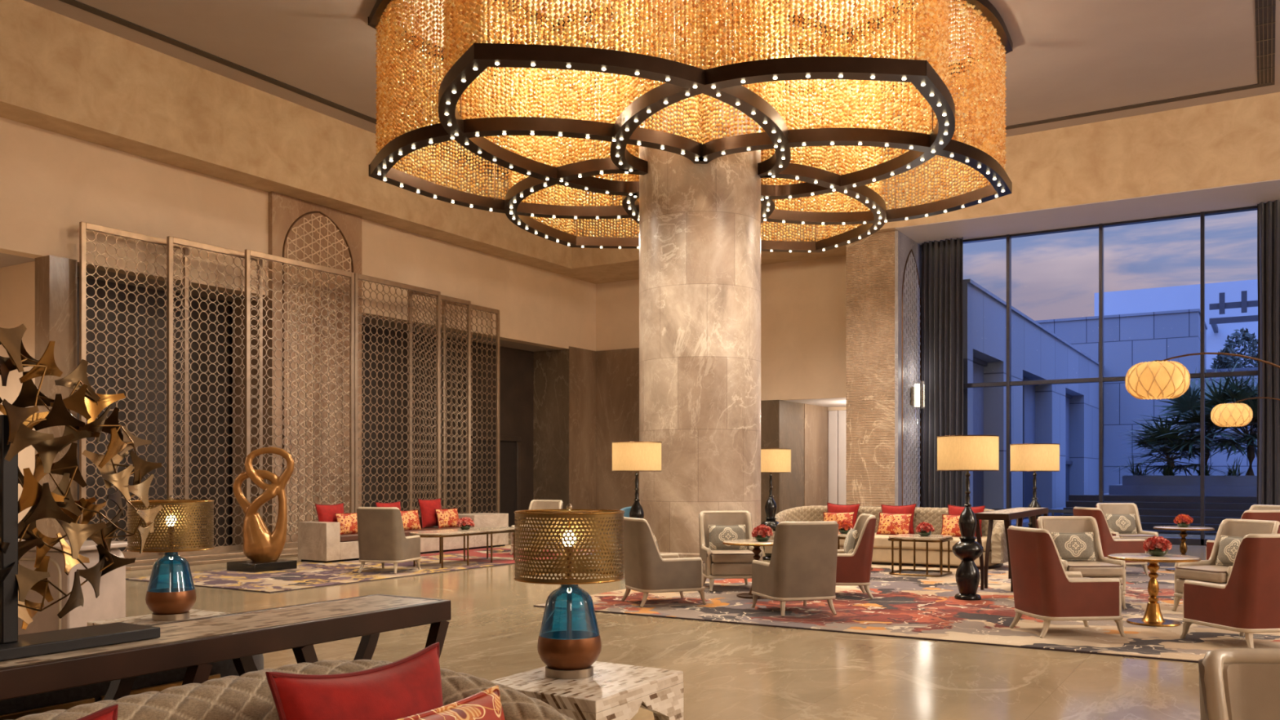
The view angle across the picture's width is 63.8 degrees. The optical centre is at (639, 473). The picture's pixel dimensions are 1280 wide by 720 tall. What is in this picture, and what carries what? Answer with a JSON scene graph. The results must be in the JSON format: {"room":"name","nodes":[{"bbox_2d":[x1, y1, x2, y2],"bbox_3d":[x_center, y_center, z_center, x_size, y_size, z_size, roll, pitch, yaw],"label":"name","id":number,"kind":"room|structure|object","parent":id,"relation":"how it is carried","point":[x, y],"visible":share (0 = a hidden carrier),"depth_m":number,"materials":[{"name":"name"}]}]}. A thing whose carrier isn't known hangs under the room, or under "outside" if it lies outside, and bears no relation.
{"room":"hotel lobby","nodes":[
{"label":"hotel lobby","id":0,"kind":"room"},
{"bbox_2d":[0,261,35,523],"bbox_3d":[-9.958,-0.920,16.369,2.160,4.680,0.280,0,0,31],"label":"wall","id":1,"kind":"structure","parent":0,"point":[17,282],"depth_m":16.02,"materials":[{"name":"paint"}]},
{"bbox_2d":[35,255,77,539],"bbox_3d":[-8.884,-0.920,15.653,0.400,4.680,0.420,0,0,31],"label":"wall pier","id":2,"kind":"object","parent":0,"point":[55,277],"visible":0.43,"depth_m":15.50,"materials":[{"name":"stone"}]},
{"bbox_2d":[0,253,558,351],"bbox_3d":[-10.032,-3.361,16.286,2.120,0.199,29.300,0,0,31],"label":"ceiling","id":3,"kind":"structure","parent":0,"point":[6,260],"depth_m":18.65,"materials":[{"name":"paint"}]},
{"bbox_2d":[0,116,595,525],"bbox_3d":[-9.341,-2.630,15.863,1.180,8.100,29.300,0,0,31],"label":"wall","id":4,"kind":"structure","parent":0,"point":[51,182],"depth_m":18.70,"materials":[{"name":"paint"}]},
{"bbox_2d":[232,191,361,545],"bbox_3d":[-6.635,-1.870,20.045,1.147,6.580,2.180,0,0,31],"label":"decorative wall panel","id":5,"kind":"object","parent":4,"relation":"attached to","point":[301,230],"depth_m":19.43,"materials":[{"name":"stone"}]},
{"bbox_2d":[77,276,533,551],"bbox_3d":[-6.008,-0.920,22.628,0.200,4.680,14.480,0,0,31],"label":"wall","id":6,"kind":"structure","parent":0,"point":[516,366],"depth_m":19.38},
{"bbox_2d":[471,434,520,526],"bbox_3d":[-3.650,0.230,26.173,0.120,2.380,1.850,0,0,31],"label":"door","id":7,"kind":"structure","parent":6,"relation":"in","point":[509,446],"depth_m":26.35,"materials":[{"name":"wood"}]},
{"bbox_2d":[23,0,1279,205],"bbox_3d":[2.044,-6.780,8.891,26.200,0.200,29.700,0,0,31],"label":"ceiling","id":8,"kind":"structure","parent":0,"point":[1068,57],"depth_m":16.05,"materials":[{"name":"paint"}]},
{"bbox_2d":[0,0,571,271],"bbox_3d":[-9.113,-5.920,14.503,0.670,1.520,27.220,0,0,31],"label":"beam","id":9,"kind":"structure","parent":8,"relation":"attached to","point":[60,73],"depth_m":17.12,"materials":[{"name":"paint"}]},
{"bbox_2d":[58,0,577,199],"bbox_3d":[-8.492,-6.674,13.841,0.180,0.012,26.740,0,0,31],"label":"trim","id":10,"kind":"structure","parent":8,"relation":"attached to","point":[77,4],"depth_m":16.63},
{"bbox_2d":[368,0,1013,252],"bbox_3d":[0.903,-5.512,15.511,8.290,2.345,10.857,0,0,31],"label":"chandelier","id":11,"kind":"object","parent":8,"relation":"hanging from","point":[467,60],"visible":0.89,"depth_m":13.70,"materials":[{"name":"brown metal"}]},
{"bbox_2d":[550,92,1279,284],"bbox_3d":[9.200,-5.920,20.463,25.680,1.520,2.070,0,0,31],"label":"beam","id":12,"kind":"structure","parent":8,"relation":"attached to","point":[1237,141],"depth_m":19.45,"materials":[{"name":"paint"}]},
{"bbox_2d":[578,80,1275,199],"bbox_3d":[4.681,-6.674,21.347,14.450,0.012,0.180,0,0,31],"label":"trim","id":13,"kind":"structure","parent":8,"relation":"attached to","point":[1253,86],"depth_m":18.66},
{"bbox_2d":[1254,0,1275,84],"bbox_3d":[3.755,-6.670,6.237,0.250,0.021,26.560,0,0,31],"label":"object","id":14,"kind":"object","parent":8,"relation":"attached to","point":[1265,10],"depth_m":15.82,"materials":[{"name":"metal"}]},
{"bbox_2d":[125,525,1216,719],"bbox_3d":[1.977,1.520,10.984,28.500,0.200,33.200,0,0,31],"label":"floor","id":15,"kind":"structure","parent":0,"point":[731,671],"depth_m":7.79,"materials":[{"name":"stone"}]},
{"bbox_2d":[17,538,138,635],"bbox_3d":[-4.468,0.963,7.544,1.400,0.915,0.600,0,0,17],"label":"sofa","id":16,"kind":"object","parent":15,"relation":"on","point":[110,603],"visible":0.31,"depth_m":7.22,"materials":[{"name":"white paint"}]},
{"bbox_2d":[17,538,138,551],"bbox_3d":[-4.468,0.521,7.544,1.400,0.033,0.600,0,0,17],"label":"countertop","id":17,"kind":"structure","parent":16,"relation":"on","point":[88,544],"depth_m":7.34,"materials":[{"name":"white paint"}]},
{"bbox_2d":[0,653,263,719],"bbox_3d":[-2.552,0.989,2.735,0.961,0.822,3.504,0,0,31],"label":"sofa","id":18,"kind":"object","parent":15,"relation":"on","point":[14,708],"visible":0.18,"depth_m":3.21,"materials":[{"name":"grey fabric"}]},
{"bbox_2d":[79,221,188,557],"bbox_3d":[-8.021,-1.245,16.391,0.060,5.150,1.820,0,0,31],"label":"screen","id":19,"kind":"object","parent":15,"relation":"on","point":[83,226],"visible":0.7,"depth_m":16.29,"materials":[{"name":"beige metal"}]},
{"bbox_2d":[87,608,232,626],"bbox_3d":[-2.799,1.145,6.152,0.600,0.550,0.690,0,0,31],"label":"side table","id":20,"kind":"object","parent":15,"relation":"on","point":[144,620],"visible":0.05,"depth_m":6.14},
{"bbox_2d":[126,495,214,621],"bbox_3d":[-2.802,0.500,6.148,0.478,0.738,0.478,0,0,31],"label":"table lamp","id":21,"kind":"object","parent":20,"relation":"on","point":[171,603],"visible":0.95,"depth_m":6.05,"materials":[{"name":"metal"}]},
{"bbox_2d":[166,235,262,555],"bbox_3d":[-7.134,-1.245,17.343,0.060,5.150,1.810,0,0,31],"label":"screen","id":22,"kind":"object","parent":15,"relation":"on","point":[171,241],"visible":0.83,"depth_m":17.17,"materials":[{"name":"beige metal"}]},
{"bbox_2d":[0,594,450,700],"bbox_3d":[-1.851,0.945,2.300,0.380,0.950,3.790,0,0,31],"label":"console table","id":23,"kind":"object","parent":15,"relation":"on","point":[193,644],"visible":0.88,"depth_m":3.09,"materials":[{"name":"brown wood"}]},
{"bbox_2d":[0,324,163,661],"bbox_3d":[-1.643,0.037,2.679,0.200,0.864,0.853,0,0,31],"label":"sculpture","id":24,"kind":"object","parent":23,"relation":"on","point":[18,420],"visible":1,"depth_m":2.77,"materials":[{"name":"gold metal"}]},
{"bbox_2d":[10,659,573,719],"bbox_3d":[-1.257,0.983,1.614,1.137,0.875,3.706,0,0,31],"label":"sofa","id":25,"kind":"object","parent":15,"relation":"on","point":[248,695],"visible":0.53,"depth_m":2.72,"materials":[{"name":"fabric"}]},
{"bbox_2d":[265,641,443,719],"bbox_3d":[-0.713,0.775,2.758,0.246,0.572,0.606,0,0,37],"label":"cushion","id":26,"kind":"object","parent":25,"relation":"on","point":[411,685],"visible":0.95,"depth_m":2.70,"materials":[{"name":"fabric"}]},
{"bbox_2d":[396,684,505,719],"bbox_3d":[-0.518,0.820,2.721,0.197,0.410,0.576,0,0,30],"label":"floral cushion","id":27,"kind":"object","parent":25,"relation":"on","point":[486,704],"visible":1,"depth_m":2.83,"materials":[{"name":"fabric"}]},
{"bbox_2d":[244,248,354,548],"bbox_3d":[-6.096,-1.245,18.578,0.060,5.150,2.420,0,0,31],"label":"screen","id":28,"kind":"object","parent":15,"relation":"on","point":[248,253],"visible":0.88,"depth_m":18.51,"materials":[{"name":"beige metal"}]},
{"bbox_2d":[124,532,511,570],"bbox_3d":[-5.397,1.375,19.680,1.360,0.090,10.070,0,0,31],"label":"plinth","id":29,"kind":"object","parent":15,"relation":"on","point":[147,562],"visible":0.1,"depth_m":16.46,"materials":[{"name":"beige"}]},
{"bbox_2d":[125,544,616,593],"bbox_3d":[-3.626,1.412,16.291,2.992,0.016,7.785,0,0,31],"label":"patterned rug","id":30,"kind":"object","parent":15,"relation":"on","point":[308,575],"visible":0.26,"depth_m":14.54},
{"bbox_2d":[226,446,297,572],"bbox_3d":[-5.520,0.508,15.024,0.817,1.792,0.740,0,0,31],"label":"bronze sculpture","id":31,"kind":"object","parent":30,"relation":"on","point":[264,548],"visible":1,"depth_m":14.95,"materials":[{"name":"gold metal"}]},
{"bbox_2d":[356,506,421,573],"bbox_3d":[-3.601,0.942,14.748,0.678,0.938,0.822,0,0,14],"label":"armchair","id":32,"kind":"object","parent":30,"relation":"on","point":[382,539],"visible":1,"depth_m":14.40,"materials":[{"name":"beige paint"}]},
{"bbox_2d":[297,512,508,563],"bbox_3d":[-3.997,1.097,18.137,0.660,0.645,4.500,0,0,31],"label":"sofa","id":33,"kind":"object","parent":30,"relation":"on","point":[317,541],"visible":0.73,"depth_m":16.50,"materials":[{"name":"beige fabric"}]},
{"bbox_2d":[315,502,343,522],"bbox_3d":[-5.003,0.750,16.689,0.205,0.522,0.593,0,0,30],"label":"cushion","id":34,"kind":"object","parent":33,"relation":"on","point":[326,513],"visible":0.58,"depth_m":16.57,"materials":[{"name":"fabric"}]},
{"bbox_2d":[340,526,472,542],"bbox_3d":[-4.141,1.039,17.802,0.545,0.108,3.200,0,0,31],"label":"seat cushion","id":35,"kind":"object","parent":33,"relation":"on","point":[348,537],"depth_m":17.79,"materials":[{"name":"fabric"}]},
{"bbox_2d":[417,497,441,528],"bbox_3d":[-3.786,0.720,18.676,0.205,0.522,0.593,0,0,30],"label":"cushion","id":36,"kind":"object","parent":33,"relation":"on","point":[427,507],"visible":0.82,"depth_m":18.54,"materials":[{"name":"fabric"}]},
{"bbox_2d":[409,526,516,568],"bbox_3d":[-2.719,1.143,16.088,0.740,0.520,2.160,0,0,31],"label":"coffee table","id":37,"kind":"object","parent":30,"relation":"on","point":[447,532],"visible":0.78,"depth_m":15.91,"materials":[{"name":"wood"}]},
{"bbox_2d":[510,499,563,555],"bbox_3d":[-1.792,0.942,17.951,0.678,0.938,0.822,0,0,26],"label":"armchair","id":38,"kind":"object","parent":30,"relation":"on","point":[535,504],"visible":0.27,"depth_m":18.19,"materials":[{"name":"fabric"}]},
{"bbox_2d":[354,273,440,515],"bbox_3d":[-4.835,-1.245,20.637,0.060,5.150,2.370,0,0,31],"label":"screen","id":39,"kind":"object","parent":15,"relation":"on","point":[357,277],"visible":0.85,"depth_m":20.55,"materials":[{"name":"beige metal"}]},
{"bbox_2d":[408,289,471,516],"bbox_3d":[-4.269,-1.245,22.020,0.060,5.150,1.900,0,0,31],"label":"screen","id":40,"kind":"object","parent":15,"relation":"on","point":[467,303],"visible":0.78,"depth_m":22.16,"materials":[{"name":"beige metal"}]},
{"bbox_2d":[441,300,499,514],"bbox_3d":[-3.807,-1.245,23.273,0.060,5.150,1.920,0,0,31],"label":"screen","id":41,"kind":"object","parent":15,"relation":"on","point":[496,312],"visible":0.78,"depth_m":23.40,"materials":[{"name":"beige metal"}]},
{"bbox_2d":[490,661,683,719],"bbox_3d":[-0.240,1.145,4.386,0.590,0.550,0.690,0,0,31],"label":"side table","id":42,"kind":"object","parent":15,"relation":"on","point":[614,691],"visible":0.66,"depth_m":4.25,"materials":[{"name":"stone"}]},
{"bbox_2d":[513,503,624,679],"bbox_3d":[-0.305,0.500,4.443,0.478,0.738,0.478,0,0,31],"label":"table lamp","id":43,"kind":"object","parent":42,"relation":"on","point":[568,654],"visible":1,"depth_m":4.33,"materials":[{"name":"metal"}]},
{"bbox_2d":[612,441,662,518],"bbox_3d":[-0.043,0.493,13.698,0.668,1.820,0.668,0,0,31],"label":"floor lamp","id":44,"kind":"object","parent":15,"relation":"on","point":[636,456],"visible":0.57,"depth_m":13.44,"materials":[{"name":"fabric"}]},
{"bbox_2d":[639,0,762,557],"bbox_3d":[0.893,-2.630,15.342,1.860,8.100,1.860,0,0,31],"label":"column","id":45,"kind":"structure","parent":15,"relation":"on","point":[700,224],"depth_m":14.54,"materials":[{"name":"stone"}]},
{"bbox_2d":[760,448,791,559],"bbox_3d":[2.151,0.510,16.917,0.668,1.820,0.668,0,0,31],"label":"floor lamp","id":46,"kind":"object","parent":15,"relation":"on","point":[772,460],"visible":0.73,"depth_m":16.66,"materials":[{"name":"fabric"}]},
{"bbox_2d":[533,561,1279,662],"bbox_3d":[5.420,1.412,12.013,10.090,0.016,8.642,0,0,31],"label":"floral rug","id":47,"kind":"object","parent":15,"relation":"on","point":[905,606],"visible":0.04,"depth_m":10.25,"materials":[{"name":"carpet"}]},
{"bbox_2d":[620,516,706,607],"bbox_3d":[0.230,0.942,11.164,0.822,0.938,0.678,0,0,-22],"label":"armchair","id":48,"kind":"object","parent":47,"relation":"on","point":[646,571],"visible":0.97,"depth_m":10.86,"materials":[{"name":"beige leather"}]},
{"bbox_2d":[698,511,762,591],"bbox_3d":[1.099,0.942,12.623,0.678,0.938,0.822,0,0,-5],"label":"armchair","id":49,"kind":"object","parent":47,"relation":"on","point":[719,563],"visible":0.64,"depth_m":12.35,"materials":[{"name":"fabric"}]},
{"bbox_2d":[708,524,746,550],"bbox_3d":[1.085,0.793,12.774,0.474,0.307,0.153,0,0,-7],"label":"lumbar cushion","id":50,"kind":"object","parent":49,"relation":"on","point":[718,534],"visible":0.91,"depth_m":12.73,"materials":[{"name":"fabric"}]},
{"bbox_2d":[711,549,754,563],"bbox_3d":[1.108,1.007,12.532,0.560,0.117,0.635,0,0,-5],"label":"seat cushion","id":51,"kind":"object","parent":49,"relation":"on","point":[717,556],"depth_m":12.23,"materials":[{"name":"fabric"}]},
{"bbox_2d":[722,539,773,599],"bbox_3d":[1.330,1.089,11.709,0.784,0.628,0.784,0,0,31],"label":"pedestal table","id":52,"kind":"object","parent":47,"relation":"on","point":[757,550],"visible":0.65,"depth_m":11.62,"materials":[{"name":"stone"}]},
{"bbox_2d":[751,520,838,617],"bbox_3d":[1.573,0.942,10.463,0.678,0.938,0.822,0,0,-16],"label":"armchair","id":53,"kind":"object","parent":47,"relation":"on","point":[802,565],"visible":1,"depth_m":10.11,"materials":[{"name":"beige paint"}]},
{"bbox_2d":[835,513,875,599],"bbox_3d":[2.274,0.942,11.812,0.822,0.938,0.678,0,0,3],"label":"armchair","id":54,"kind":"object","parent":47,"relation":"on","point":[854,568],"visible":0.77,"depth_m":11.47,"materials":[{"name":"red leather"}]},
{"bbox_2d":[764,505,1008,568],"bbox_3d":[3.873,0.973,16.245,3.774,0.862,1.121,0,0,31],"label":"sofa","id":55,"kind":"object","parent":47,"relation":"on","point":[882,552],"visible":0.4,"depth_m":15.68,"materials":[{"name":"fabric"}]},
{"bbox_2d":[875,512,912,534],"bbox_3d":[3.993,0.797,16.154,0.538,0.358,0.193,0,0,31],"label":"floral cushion","id":56,"kind":"object","parent":55,"relation":"on","point":[889,523],"visible":0.92,"depth_m":16.09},
{"bbox_2d":[840,533,991,551],"bbox_3d":[3.824,1.052,16.165,3.413,0.178,0.934,0,0,31],"label":"seat cushion","id":57,"kind":"object","parent":55,"relation":"on","point":[881,543],"depth_m":15.51,"materials":[{"name":"fabric"}]},
{"bbox_2d":[888,533,952,577],"bbox_3d":[3.920,1.139,14.368,0.760,0.530,0.760,0,0,31],"label":"coffee table","id":58,"kind":"object","parent":47,"relation":"on","point":[901,537],"visible":0.99,"depth_m":14.17,"materials":[{"name":"wood"}]},
{"bbox_2d":[936,435,999,600],"bbox_3d":[3.664,0.493,11.499,0.668,1.820,0.668,0,0,31],"label":"floor lamp","id":59,"kind":"object","parent":47,"relation":"on","point":[967,453],"visible":1,"depth_m":11.36,"materials":[{"name":"ceramic"}]},
{"bbox_2d":[974,506,1048,591],"bbox_3d":[4.757,0.945,13.093,0.400,0.950,2.500,0,0,31],"label":"console table","id":60,"kind":"object","parent":47,"relation":"on","point":[1018,513],"visible":0.59,"depth_m":12.55,"materials":[{"name":"brown wood"}]},
{"bbox_2d":[1009,443,1059,528],"bbox_3d":[5.629,0.493,14.670,0.668,1.820,0.668,0,0,31],"label":"floor lamp","id":61,"kind":"object","parent":47,"relation":"on","point":[1024,457],"visible":0.7,"depth_m":14.41,"materials":[{"name":"fabric"}]},
{"bbox_2d":[1007,525,1126,638],"bbox_3d":[3.739,0.942,9.091,0.822,0.938,0.678,0,0,-6],"label":"armchair","id":62,"kind":"object","parent":47,"relation":"on","point":[1042,588],"visible":1,"depth_m":8.78,"materials":[{"name":"fabric"}]},
{"bbox_2d":[1069,577,1123,595],"bbox_3d":[3.830,1.007,9.101,0.635,0.117,0.560,0,0,-6],"label":"seat cushion","id":63,"kind":"object","parent":62,"relation":"on","point":[1121,586],"depth_m":8.87,"materials":[{"name":"beige leather"}]},
{"bbox_2d":[1036,515,1127,609],"bbox_3d":[4.694,0.942,10.985,0.678,0.938,0.822,0,0,-2],"label":"armchair","id":64,"kind":"object","parent":47,"relation":"on","point":[1104,566],"visible":0.42,"depth_m":11.13,"materials":[{"name":"fabric"}]},
{"bbox_2d":[1050,532,1096,560],"bbox_3d":[4.689,0.793,11.138,0.472,0.307,0.150,0,0,-2],"label":"lumbar cushion","id":65,"kind":"object","parent":64,"relation":"on","point":[1070,546],"visible":0.84,"depth_m":11.09,"materials":[{"name":"fabric"}]},
{"bbox_2d":[1066,560,1123,576],"bbox_3d":[4.697,1.007,10.894,0.560,0.117,0.635,0,0,-2],"label":"seat cushion","id":66,"kind":"object","parent":64,"relation":"on","point":[1087,568],"depth_m":10.58,"materials":[{"name":"fabric"}]},
{"bbox_2d":[1072,506,1148,575],"bbox_3d":[6.565,0.942,14.396,0.822,0.938,0.678,0,0,-6],"label":"armchair","id":67,"kind":"object","parent":47,"relation":"on","point":[1110,544],"visible":0.43,"depth_m":14.07,"materials":[{"name":"beige paint"}]},
{"bbox_2d":[1107,553,1200,626],"bbox_3d":[4.805,1.089,9.628,0.784,0.628,0.784,0,0,31],"label":"pedestal table","id":68,"kind":"object","parent":47,"relation":"on","point":[1153,616],"visible":1,"depth_m":9.58,"materials":[{"name":"metal"}]},
{"bbox_2d":[1142,536,1172,555],"bbox_3d":[4.862,0.682,9.665,0.249,0.186,0.247,0,0,27],"label":"flower bowl","id":69,"kind":"object","parent":68,"relation":"on","point":[1162,544],"visible":1,"depth_m":9.60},
{"bbox_2d":[1152,525,1214,571],"bbox_3d":[7.817,1.089,14.796,0.784,0.628,0.784,0,0,31],"label":"pedestal table","id":70,"kind":"object","parent":47,"relation":"on","point":[1183,547],"visible":0.77,"depth_m":14.76,"materials":[{"name":"stone"}]},
{"bbox_2d":[1124,352,1279,399],"bbox_3d":[5.944,0.139,9.412,2.781,2.529,0.540,0,0,12],"label":"lamp","id":71,"kind":"object","parent":47,"relation":"on","point":[1164,379],"visible":1,"depth_m":9.46,"materials":[{"name":"brown metal"}]},
{"bbox_2d":[1171,518,1279,611],"bbox_3d":[5.912,0.942,10.355,0.822,0.938,0.678,0,0,-20],"label":"armchair","id":72,"kind":"object","parent":47,"relation":"on","point":[1203,571],"visible":0.43,"depth_m":10.44,"materials":[{"name":"beige paint"}]},
{"bbox_2d":[1174,564,1230,582],"bbox_3d":[5.827,1.007,10.324,0.635,0.117,0.560,0,0,-20],"label":"seat cushion","id":73,"kind":"object","parent":72,"relation":"on","point":[1203,573],"depth_m":10.24,"materials":[{"name":"fabric"}]},
{"bbox_2d":[1215,535,1243,565],"bbox_3d":[6.055,0.793,10.407,0.153,0.307,0.474,0,0,-22],"label":"lumbar cushion","id":74,"kind":"object","parent":72,"relation":"on","point":[1228,545],"visible":0.5,"depth_m":10.47,"materials":[{"name":"fabric"}]},
{"bbox_2d":[1179,533,1279,648],"bbox_3d":[4.988,0.942,8.440,0.678,0.938,0.822,0,0,-12],"label":"armchair","id":75,"kind":"object","parent":47,"relation":"on","point":[1249,602],"visible":0.99,"depth_m":8.08,"materials":[{"name":"fabric"}]},
{"bbox_2d":[1205,510,1279,559],"bbox_3d":[8.043,0.942,13.640,0.678,0.938,0.822,0,0,-12],"label":"armchair","id":76,"kind":"object","parent":47,"relation":"on","point":[1271,515],"visible":0.15,"depth_m":13.25,"materials":[{"name":"beige paint"}]},
{"bbox_2d":[1210,396,1279,426],"bbox_3d":[9.141,0.169,14.185,2.238,2.468,0.508,0,0,20],"label":"lamp","id":77,"kind":"object","parent":47,"relation":"on","point":[1229,414],"visible":1,"depth_m":14.31,"materials":[{"name":"fabric"}]},
{"bbox_2d":[1095,502,1159,565],"bbox_3d":[7.596,0.942,16.068,0.678,0.938,0.822,0,0,-2],"label":"armchair","id":78,"kind":"object","parent":15,"relation":"on","point":[1107,508],"visible":0.33,"depth_m":16.34,"materials":[{"name":"beige paint"}]},
{"bbox_2d":[1105,513,1137,533],"bbox_3d":[7.590,0.793,16.221,0.472,0.307,0.150,0,0,-2],"label":"lumbar cushion","id":79,"kind":"object","parent":78,"relation":"on","point":[1121,523],"visible":0.88,"depth_m":16.17,"materials":[{"name":"fabric"}]},
{"bbox_2d":[1198,648,1279,719],"bbox_3d":[1.826,0.958,2.484,0.678,0.938,0.822,0,0,8],"label":"armchair","id":80,"kind":"object","parent":15,"relation":"on","point":[1235,683],"visible":1,"depth_m":2.83,"materials":[{"name":"beige paint"}]},
{"bbox_2d":[595,255,846,400],"bbox_3d":[2.668,-2.630,25.805,8.960,8.100,0.200,0,0,31],"label":"wall","id":81,"kind":"structure","parent":0,"point":[803,303],"depth_m":25.02,"materials":[{"name":"paint"}]},
{"bbox_2d":[595,347,639,525],"bbox_3d":[-0.205,-0.955,27.423,2.330,4.750,0.040,0,0,31],"label":"trim","id":82,"kind":"structure","parent":81,"relation":"attached to","point":[617,371],"depth_m":27.68,"materials":[{"name":"wood"}]},
{"bbox_2d":[760,400,778,524],"bbox_3d":[2.098,-0.190,26.013,3.070,3.220,0.040,0,0,31],"label":"trim","id":83,"kind":"structure","parent":81,"relation":"attached to","point":[769,408],"depth_m":25.33,"materials":[{"name":"wood"}]},
{"bbox_2d":[846,230,894,506],"bbox_3d":[5.438,-1.870,22.918,1.080,6.580,1.870,0,0,31],"label":"pillar","id":84,"kind":"structure","parent":81,"relation":"attached to","point":[870,260],"depth_m":22.11,"materials":[{"name":"stone"}]},
{"bbox_2d":[894,230,920,507],"bbox_3d":[5.936,-1.870,22.613,0.087,6.580,1.870,0,0,31],"label":"wall panel","id":85,"kind":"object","parent":81,"relation":"attached to","point":[907,251],"depth_m":22.31,"materials":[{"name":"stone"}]},
{"bbox_2d":[778,400,827,512],"bbox_3d":[4.171,-0.190,26.631,0.220,3.220,3.240,0,0,31],"label":"wall","id":86,"kind":"structure","parent":0,"point":[791,414],"depth_m":26.52,"materials":[{"name":"stone"}]},
{"bbox_2d":[827,406,846,502],"bbox_3d":[6.703,-0.230,27.186,3.960,3.300,0.230,0,0,31],"label":"wall","id":87,"kind":"structure","parent":0,"point":[837,408],"depth_m":28.02,"materials":[{"name":"paint"}]},
{"bbox_2d":[828,409,846,504],"bbox_3d":[5.721,-0.140,27.611,1.380,3.120,0.070,0,0,31],"label":"door","id":88,"kind":"structure","parent":87,"relation":"in","point":[837,419],"depth_m":27.81,"materials":[{"name":"paint"}]},
{"bbox_2d":[1024,385,1035,443],"bbox_3d":[11.330,-1.625,30.644,0.020,2.490,4.500,0,0,31],"label":"window","id":89,"kind":"structure","parent":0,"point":[1029,390],"depth_m":31.81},
{"bbox_3d":[13.183,-2.630,2.188,0.200,8.100,29.500,0,0,31],"label":"wall","id":90,"kind":"structure","parent":0,"visible":0},
{"bbox_2d":[921,236,963,507],"bbox_3d":[6.671,-1.866,22.690,0.953,6.548,0.183,0,0,31],"label":"curtain","id":91,"kind":"object","parent":90,"relation":"hanging from","point":[942,415],"visible":0.77,"depth_m":22.70,"materials":[{"name":"fabric"}]},
{"bbox_2d":[894,178,1279,244],"bbox_3d":[13.054,-5.154,18.179,16.720,0.012,2.160,0,0,31],"label":"trim","id":92,"kind":"structure","parent":90,"relation":"attached to","point":[1248,194],"depth_m":20.38,"materials":[{"name":"paint"}]},
{"bbox_2d":[920,205,1257,545],"bbox_3d":[13.496,-1.870,18.881,16.700,6.580,0.200,0,0,31],"label":"window","id":93,"kind":"structure","parent":90,"relation":"in","point":[1100,380],"depth_m":21.21,"materials":[{"name":"metal"}]},
{"bbox_2d":[1256,200,1279,505],"bbox_3d":[12.558,-1.866,19.083,1.921,6.548,0.190,0,0,31],"label":"curtain","id":94,"kind":"object","parent":90,"relation":"hanging from","point":[1268,490],"visible":0.87,"depth_m":19.48,"materials":[{"name":"fabric"}]},
{"label":"outside","id":95,"kind":"structure","parent":0,"visible":0},
{"bbox_3d":[42.695,1.870,69.727,80.000,0.300,116.480,0,0,31],"label":"ground","id":96,"kind":"structure","parent":95,"visible":0},
{"bbox_2d":[962,279,1104,521],"bbox_3d":[12.496,-1.335,33.095,1.710,6.110,22.100,0,0,31],"label":"building wing","id":97,"kind":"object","parent":96,"relation":"on","point":[1065,415],"visible":0.5,"depth_m":29.80},
{"bbox_2d":[973,362,983,435],"bbox_3d":[8.066,-1.625,25.314,0.020,2.490,3.200,0,0,31],"label":"blind","id":98,"kind":"object","parent":97,"relation":"hanging from","point":[978,369],"depth_m":26.19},
{"bbox_2d":[1035,308,1207,493],"bbox_3d":[18.527,-2.370,45.959,11.700,8.180,6.060,0,0,31],"label":"stone building","id":99,"kind":"structure","parent":96,"relation":"on","point":[1130,340],"depth_m":41.70,"materials":[{"name":"stone"}]},
{"bbox_2d":[1060,494,1256,535],"bbox_3d":[16.743,1.150,23.131,13.600,1.140,2.940,0,0,31],"label":"steps","id":100,"kind":"structure","parent":96,"relation":"on","point":[1153,510],"depth_m":25.58,"materials":[{"name":"stone"}]},
{"bbox_2d":[1094,279,1257,369],"bbox_3d":[39.539,-4.560,57.870,25.000,12.560,6.000,0,0,31],"label":"building","id":101,"kind":"structure","parent":96,"relation":"on","point":[1187,296],"depth_m":58.93,"materials":[{"name":"paint"}]},
{"bbox_2d":[1208,290,1257,333],"bbox_3d":[35.271,-8.760,54.298,8.950,1.600,4.450,0,0,31],"label":"pergola","id":102,"kind":"object","parent":101,"relation":"attached to","point":[1244,304],"visible":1,"depth_m":54.29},
{"bbox_2d":[1097,475,1257,496],"bbox_3d":[19.365,0.890,26.838,13.000,1.660,6.000,0,0,31],"label":"planter","id":103,"kind":"object","parent":96,"relation":"on","point":[1153,485],"visible":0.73,"depth_m":26.93,"materials":[{"name":"concrete"}]},
{"bbox_2d":[1110,410,1225,475],"bbox_3d":[14.348,-0.796,27.853,3.120,2.020,3.003,0,0,-6],"label":"fan palm","id":104,"kind":"object","parent":103,"relation":"on","point":[1162,430],"visible":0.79,"depth_m":27.51,"materials":[{"name":"green plant"}]},
{"bbox_2d":[1120,359,1257,475],"bbox_3d":[15.201,-1.583,27.972,4.280,3.301,4.590,0,0,-6],"label":"fan palm","id":105,"kind":"object","parent":103,"relation":"on","point":[1184,403],"visible":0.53,"depth_m":27.50,"materials":[{"name":"green plant"}]},
{"bbox_2d":[1168,365,1257,475],"bbox_3d":[16.058,-1.399,27.184,3.728,2.934,3.497,0,0,-35],"label":"fan palm","id":106,"kind":"object","parent":103,"relation":"on","point":[1251,450],"visible":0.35,"depth_m":27.13,"materials":[{"name":"green plant"}]},
{"bbox_2d":[1210,347,1243,368],"bbox_3d":[24.096,-1.735,42.231,1.479,6.917,1.422,0,0,31],"label":"tree","id":107,"kind":"object","parent":96,"relation":"on","point":[1231,362],"visible":0.16,"depth_m":42.02,"materials":[{"name":"green plant"}]},
{"bbox_2d":[1204,367,1257,475],"bbox_3d":[28.554,-1.195,37.392,14.350,5.830,0.760,0,0,31],"label":"wall","id":108,"kind":"structure","parent":96,"relation":"on","point":[1219,460],"depth_m":40.35,"materials":[{"name":"stone"}]},
{"bbox_2d":[1221,328,1257,368],"bbox_3d":[25.258,-2.190,43.142,1.692,7.827,1.680,0,0,-32],"label":"tree","id":109,"kind":"object","parent":96,"relation":"on","point":[1246,336],"visible":0.34,"depth_m":42.92,"materials":[{"name":"green plant"}]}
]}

